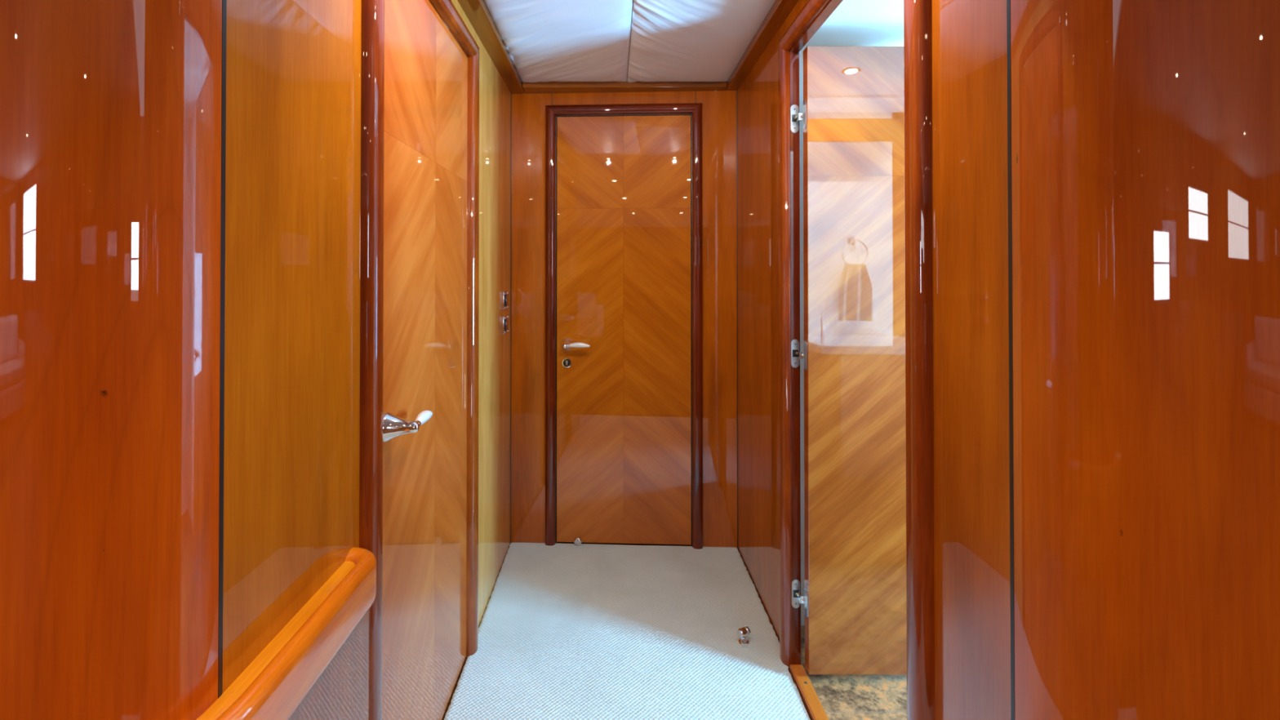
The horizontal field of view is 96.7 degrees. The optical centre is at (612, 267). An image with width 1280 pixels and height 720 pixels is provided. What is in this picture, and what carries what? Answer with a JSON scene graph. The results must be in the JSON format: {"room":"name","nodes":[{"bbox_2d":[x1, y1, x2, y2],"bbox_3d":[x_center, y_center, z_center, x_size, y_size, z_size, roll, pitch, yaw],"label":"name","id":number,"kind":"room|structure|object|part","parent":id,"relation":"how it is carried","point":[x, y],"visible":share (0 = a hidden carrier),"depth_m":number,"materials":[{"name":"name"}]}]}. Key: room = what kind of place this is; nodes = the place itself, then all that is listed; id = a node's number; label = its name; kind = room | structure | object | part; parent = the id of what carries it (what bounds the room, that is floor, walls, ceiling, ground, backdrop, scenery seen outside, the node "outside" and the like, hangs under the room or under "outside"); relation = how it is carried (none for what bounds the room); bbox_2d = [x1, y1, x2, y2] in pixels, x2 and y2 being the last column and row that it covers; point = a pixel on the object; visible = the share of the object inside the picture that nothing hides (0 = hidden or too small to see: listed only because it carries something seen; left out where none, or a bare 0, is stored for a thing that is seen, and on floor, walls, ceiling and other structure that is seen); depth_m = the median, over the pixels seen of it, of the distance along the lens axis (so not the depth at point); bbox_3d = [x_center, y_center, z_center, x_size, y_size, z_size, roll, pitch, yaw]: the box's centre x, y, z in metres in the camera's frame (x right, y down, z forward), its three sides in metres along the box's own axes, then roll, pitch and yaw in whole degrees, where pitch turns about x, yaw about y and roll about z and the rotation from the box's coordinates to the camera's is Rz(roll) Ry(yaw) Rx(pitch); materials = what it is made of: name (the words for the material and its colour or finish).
{"room":"ship interior","nodes":[
{"label":"ship interior","id":0,"kind":"room"},
{"bbox_2d":[0,0,222,719],"bbox_3d":[-1.527,0.183,0.562,2.146,2.060,0.190,0,-1,0],"label":"wall","id":1,"kind":"structure","parent":0,"point":[110,110],"depth_m":0.55,"materials":[{"name":"orange wood"}]},
{"bbox_2d":[217,0,226,698],"bbox_3d":[-0.469,0.184,0.660,0.030,2.060,0.007,0,-1,0],"label":"trim","id":2,"kind":"structure","parent":1,"relation":"attached to","point":[224,2],"depth_m":0.66,"materials":[{"name":"black rubber"}]},
{"bbox_2d":[195,546,376,719],"bbox_3d":[-0.892,0.529,0.530,1.269,0.087,0.476,0,-1,-26],"label":"handrail","id":3,"kind":"object","parent":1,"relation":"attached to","point":[276,682],"visible":1,"depth_m":0.76,"materials":[{"name":"orange wood"}]},
{"bbox_2d":[222,0,511,719],"bbox_3d":[-0.474,0.192,1.604,0.080,2.060,1.908,0,-1,0],"label":"wall","id":4,"kind":"structure","parent":0,"point":[291,437],"depth_m":0.84,"materials":[{"name":"brown wood"}]},
{"bbox_2d":[359,0,479,719],"bbox_3d":[-0.444,0.245,1.433,0.029,1.943,0.824,0,-1,0],"label":"trim","id":5,"kind":"structure","parent":4,"relation":"attached to","point":[372,32],"depth_m":1.04,"materials":[{"name":"red wood"}]},
{"bbox_2d":[382,0,467,719],"bbox_3d":[-0.440,0.273,1.433,0.102,1.871,0.696,0,-1,0],"label":"door","id":6,"kind":"structure","parent":4,"relation":"in","point":[424,362],"depth_m":1.37,"materials":[{"name":"brown wood"}]},
{"bbox_3d":[-0.425,0.322,1.145,0.070,0.059,0.059,0,0,0],"label":"handle","id":7,"kind":"part","parent":6,"relation":"part of","materials":[{"name":"silver metal"}]},
{"bbox_3d":[-0.400,0.318,1.209,0.023,0.023,0.089,0,0,0],"label":"lever","id":8,"kind":"part","parent":6,"relation":"part of","materials":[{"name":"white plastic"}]},
{"bbox_2d":[457,0,524,93],"bbox_3d":[-0.427,-0.810,1.567,0.074,0.057,2.000,0,-1,0],"label":"trim","id":9,"kind":"structure","parent":4,"relation":"attached to","point":[477,11],"depth_m":1.97,"materials":[{"name":"brown wood"}]},
{"bbox_2d":[502,315,508,334],"bbox_3d":[-0.448,0.240,2.378,0.017,0.074,0.090,0,-1,0],"label":"light switch","id":10,"kind":"object","parent":4,"relation":"attached to","point":[504,318],"visible":1,"depth_m":2.35,"materials":[{"name":"silver metal"}]},
{"bbox_2d":[502,291,509,309],"bbox_3d":[-0.448,0.139,2.379,0.017,0.074,0.090,0,-1,0],"label":"light switch","id":11,"kind":"object","parent":4,"relation":"attached to","point":[504,294],"visible":1,"depth_m":2.35,"materials":[{"name":"silver metal"}]},
{"bbox_2d":[511,89,737,547],"bbox_3d":[0.047,0.215,2.532,1.010,2.030,0.050,0,-1,3],"label":"wall","id":12,"kind":"structure","parent":0,"point":[718,107],"depth_m":2.51,"materials":[{"name":"brown wood"}]},
{"bbox_2d":[510,93,511,543],"bbox_3d":[-0.453,0.229,2.530,0.003,2.003,0.003,0,-1,0],"label":"trim","id":13,"kind":"structure","parent":12,"relation":"attached to","point":[511,94],"depth_m":2.53,"materials":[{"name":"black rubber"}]},
{"bbox_2d":[522,75,726,93],"bbox_3d":[0.052,-0.802,2.510,0.883,0.057,0.115,0,-1,0],"label":"trim","id":14,"kind":"structure","parent":12,"relation":"attached to","point":[540,87],"depth_m":2.45,"materials":[{"name":"brown wood"}]},
{"bbox_2d":[736,90,737,549],"bbox_3d":[0.543,0.228,2.482,0.003,2.003,0.003,0,-1,0],"label":"trim","id":15,"kind":"structure","parent":12,"relation":"attached to","point":[736,91],"depth_m":2.48,"materials":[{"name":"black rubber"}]},
{"bbox_2d":[626,0,633,75],"bbox_3d":[0.100,-0.886,-1.567,5.400,0.040,8.450,0,-1,0],"label":"ceiling","id":16,"kind":"structure","parent":0,"point":[633,0],"depth_m":2.03,"materials":[{"name":"white fabric"}]},
{"bbox_2d":[484,0,632,82],"bbox_3d":[-0.164,-0.802,1.510,0.450,0.020,1.885,0,-1,0],"label":"ceiling panel","id":17,"kind":"object","parent":16,"relation":"attached to","point":[544,40],"visible":1,"depth_m":1.96,"materials":[{"name":"white fabric"}]},
{"bbox_2d":[626,0,775,82],"bbox_3d":[0.278,-0.803,1.510,0.430,0.022,1.885,0,-1,0],"label":"ceiling panel","id":18,"kind":"object","parent":16,"relation":"attached to","point":[671,40],"visible":1,"depth_m":1.96,"materials":[{"name":"white fabric"}]},
{"bbox_2d":[441,542,906,719],"bbox_3d":[0.100,1.218,-1.611,5.400,0.052,8.400,0,-1,0],"label":"floor","id":19,"kind":"structure","parent":0,"point":[842,696],"depth_m":1.63,"materials":[{"name":"brown stone"}]},
{"bbox_2d":[444,542,810,719],"bbox_3d":[0.079,1.212,1.395,1.444,0.005,2.252,0,-1,0],"label":"carpet","id":20,"kind":"object","parent":19,"relation":"on","point":[566,631],"visible":1,"depth_m":1.84,"materials":[{"name":"white carpet"}]},
{"bbox_2d":[737,626,750,648],"bbox_3d":[0.426,1.192,1.835,0.042,0.048,0.045,0,-1,-22],"label":"door stop","id":21,"kind":"object","parent":20,"relation":"on","point":[742,633],"visible":1,"depth_m":1.83,"materials":[{"name":"silver metal"}]},
{"bbox_2d":[790,664,829,719],"bbox_3d":[0.556,1.210,1.373,0.040,0.021,0.703,0,-1,0],"label":"threshold","id":22,"kind":"object","parent":19,"relation":"on","point":[810,697],"visible":1,"depth_m":1.61,"materials":[{"name":"orange wood"}]},
{"bbox_2d":[799,46,806,625],"bbox_3d":[1.345,0.233,1.963,1.550,1.985,0.030,0,-1,0],"label":"wall","id":23,"kind":"structure","parent":0,"point":[801,52],"depth_m":1.95,"materials":[{"name":"white paint"}]},
{"bbox_2d":[804,0,903,46],"bbox_3d":[1.345,-0.781,1.269,1.550,0.030,1.375,0,-1,0],"label":"ceiling","id":24,"kind":"structure","parent":0,"point":[853,23],"depth_m":1.80,"materials":[{"name":"white paint"}]},
{"bbox_2d":[737,0,1011,719],"bbox_3d":[0.557,0.193,1.660,0.025,2.060,1.757,0,-1,0],"label":"wall","id":25,"kind":"structure","parent":0,"point":[972,585],"depth_m":0.90,"materials":[{"name":"brown wood"}]},
{"bbox_2d":[725,0,799,90],"bbox_3d":[0.524,-0.810,1.567,0.061,0.057,2.000,0,-1,0],"label":"trim","id":26,"kind":"structure","parent":25,"relation":"attached to","point":[780,10],"depth_m":1.96,"materials":[{"name":"brown wood"}]},
{"bbox_2d":[789,0,843,664],"bbox_3d":[0.557,0.276,1.382,0.028,1.889,0.708,0,-1,0],"label":"trim","id":27,"kind":"structure","parent":25,"relation":"attached to","point":[830,7],"depth_m":1.73,"materials":[{"name":"red wood"}]},
{"bbox_2d":[790,46,906,674],"bbox_3d":[0.882,0.269,1.663,0.684,1.839,0.110,0,-1,3],"label":"door","id":28,"kind":"structure","parent":25,"relation":"in","point":[854,599],"depth_m":1.67,"materials":[{"name":"brown wood"}]},
{"bbox_3d":[0.564,-0.452,1.717,0.015,0.021,0.039,0,-1,-14],"label":"hinge arm","id":29,"kind":"part","parent":28,"relation":"part of","materials":[{"name":"silver metal"}]},
{"bbox_3d":[0.564,0.264,1.710,0.015,0.021,0.039,0,-1,-14],"label":"hinge arm","id":30,"kind":"part","parent":28,"relation":"part of","materials":[{"name":"silver metal"}]},
{"bbox_3d":[0.564,0.991,1.704,0.015,0.021,0.039,0,-1,-14],"label":"hinge arm","id":31,"kind":"part","parent":28,"relation":"part of","materials":[{"name":"silver metal"}]},
{"bbox_3d":[0.571,-0.453,1.692,0.002,0.086,0.023,0,0,0],"label":"plate","id":32,"kind":"part","parent":28,"relation":"part of","materials":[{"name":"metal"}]},
{"bbox_3d":[0.571,0.263,1.685,0.002,0.086,0.023,0,0,0],"label":"plate","id":33,"kind":"part","parent":28,"relation":"part of","materials":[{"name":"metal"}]},
{"bbox_3d":[0.571,0.990,1.679,0.002,0.086,0.023,0,0,0],"label":"plate","id":34,"kind":"part","parent":28,"relation":"part of","materials":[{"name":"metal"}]},
{"bbox_2d":[777,0,934,719],"bbox_3d":[0.534,0.245,1.382,0.029,1.943,0.832,0,-1,0],"label":"trim","id":35,"kind":"structure","parent":25,"relation":"attached to","point":[918,258],"depth_m":0.98,"materials":[{"name":"red wood"}]},
{"bbox_2d":[1010,0,1279,719],"bbox_3d":[1.661,0.183,0.541,2.270,2.060,0.232,0,-1,6],"label":"wall","id":36,"kind":"structure","parent":0,"point":[1145,134],"depth_m":0.63,"materials":[{"name":"brown wood"}]},
{"bbox_2d":[1006,0,1014,719],"bbox_3d":[0.560,0.185,0.777,0.030,2.060,0.007,0,-1,0],"label":"trim","id":37,"kind":"structure","parent":36,"relation":"attached to","point":[1008,2],"depth_m":0.78,"materials":[{"name":"black rubber"}]},
{"bbox_3d":[0.048,0.215,2.550,1.100,2.030,0.108,0,-1,0],"label":"wall","id":38,"kind":"structure","parent":0,"visible":0},
{"bbox_2d":[556,115,691,545],"bbox_3d":[0.047,0.274,2.492,0.593,1.886,0.102,0,-1,3],"label":"door","id":39,"kind":"structure","parent":38,"relation":"in","point":[624,264],"depth_m":2.51,"materials":[{"name":"brown wood"}]},
{"bbox_3d":[-0.206,0.343,2.489,0.059,0.059,0.070,0,0,3],"label":"handle","id":40,"kind":"part","parent":39,"relation":"part of","materials":[{"name":"silver metal"}]},
{"bbox_3d":[-0.143,0.337,2.461,0.089,0.023,0.023,0,0,3],"label":"lever","id":41,"kind":"part","parent":39,"relation":"part of","materials":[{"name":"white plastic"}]},
{"bbox_2d":[545,102,702,549],"bbox_3d":[0.047,0.253,2.496,0.693,1.945,0.030,0,-1,3],"label":"trim","id":42,"kind":"structure","parent":38,"relation":"attached to","point":[695,108],"depth_m":2.49,"materials":[{"name":"red wood"}]}
]}

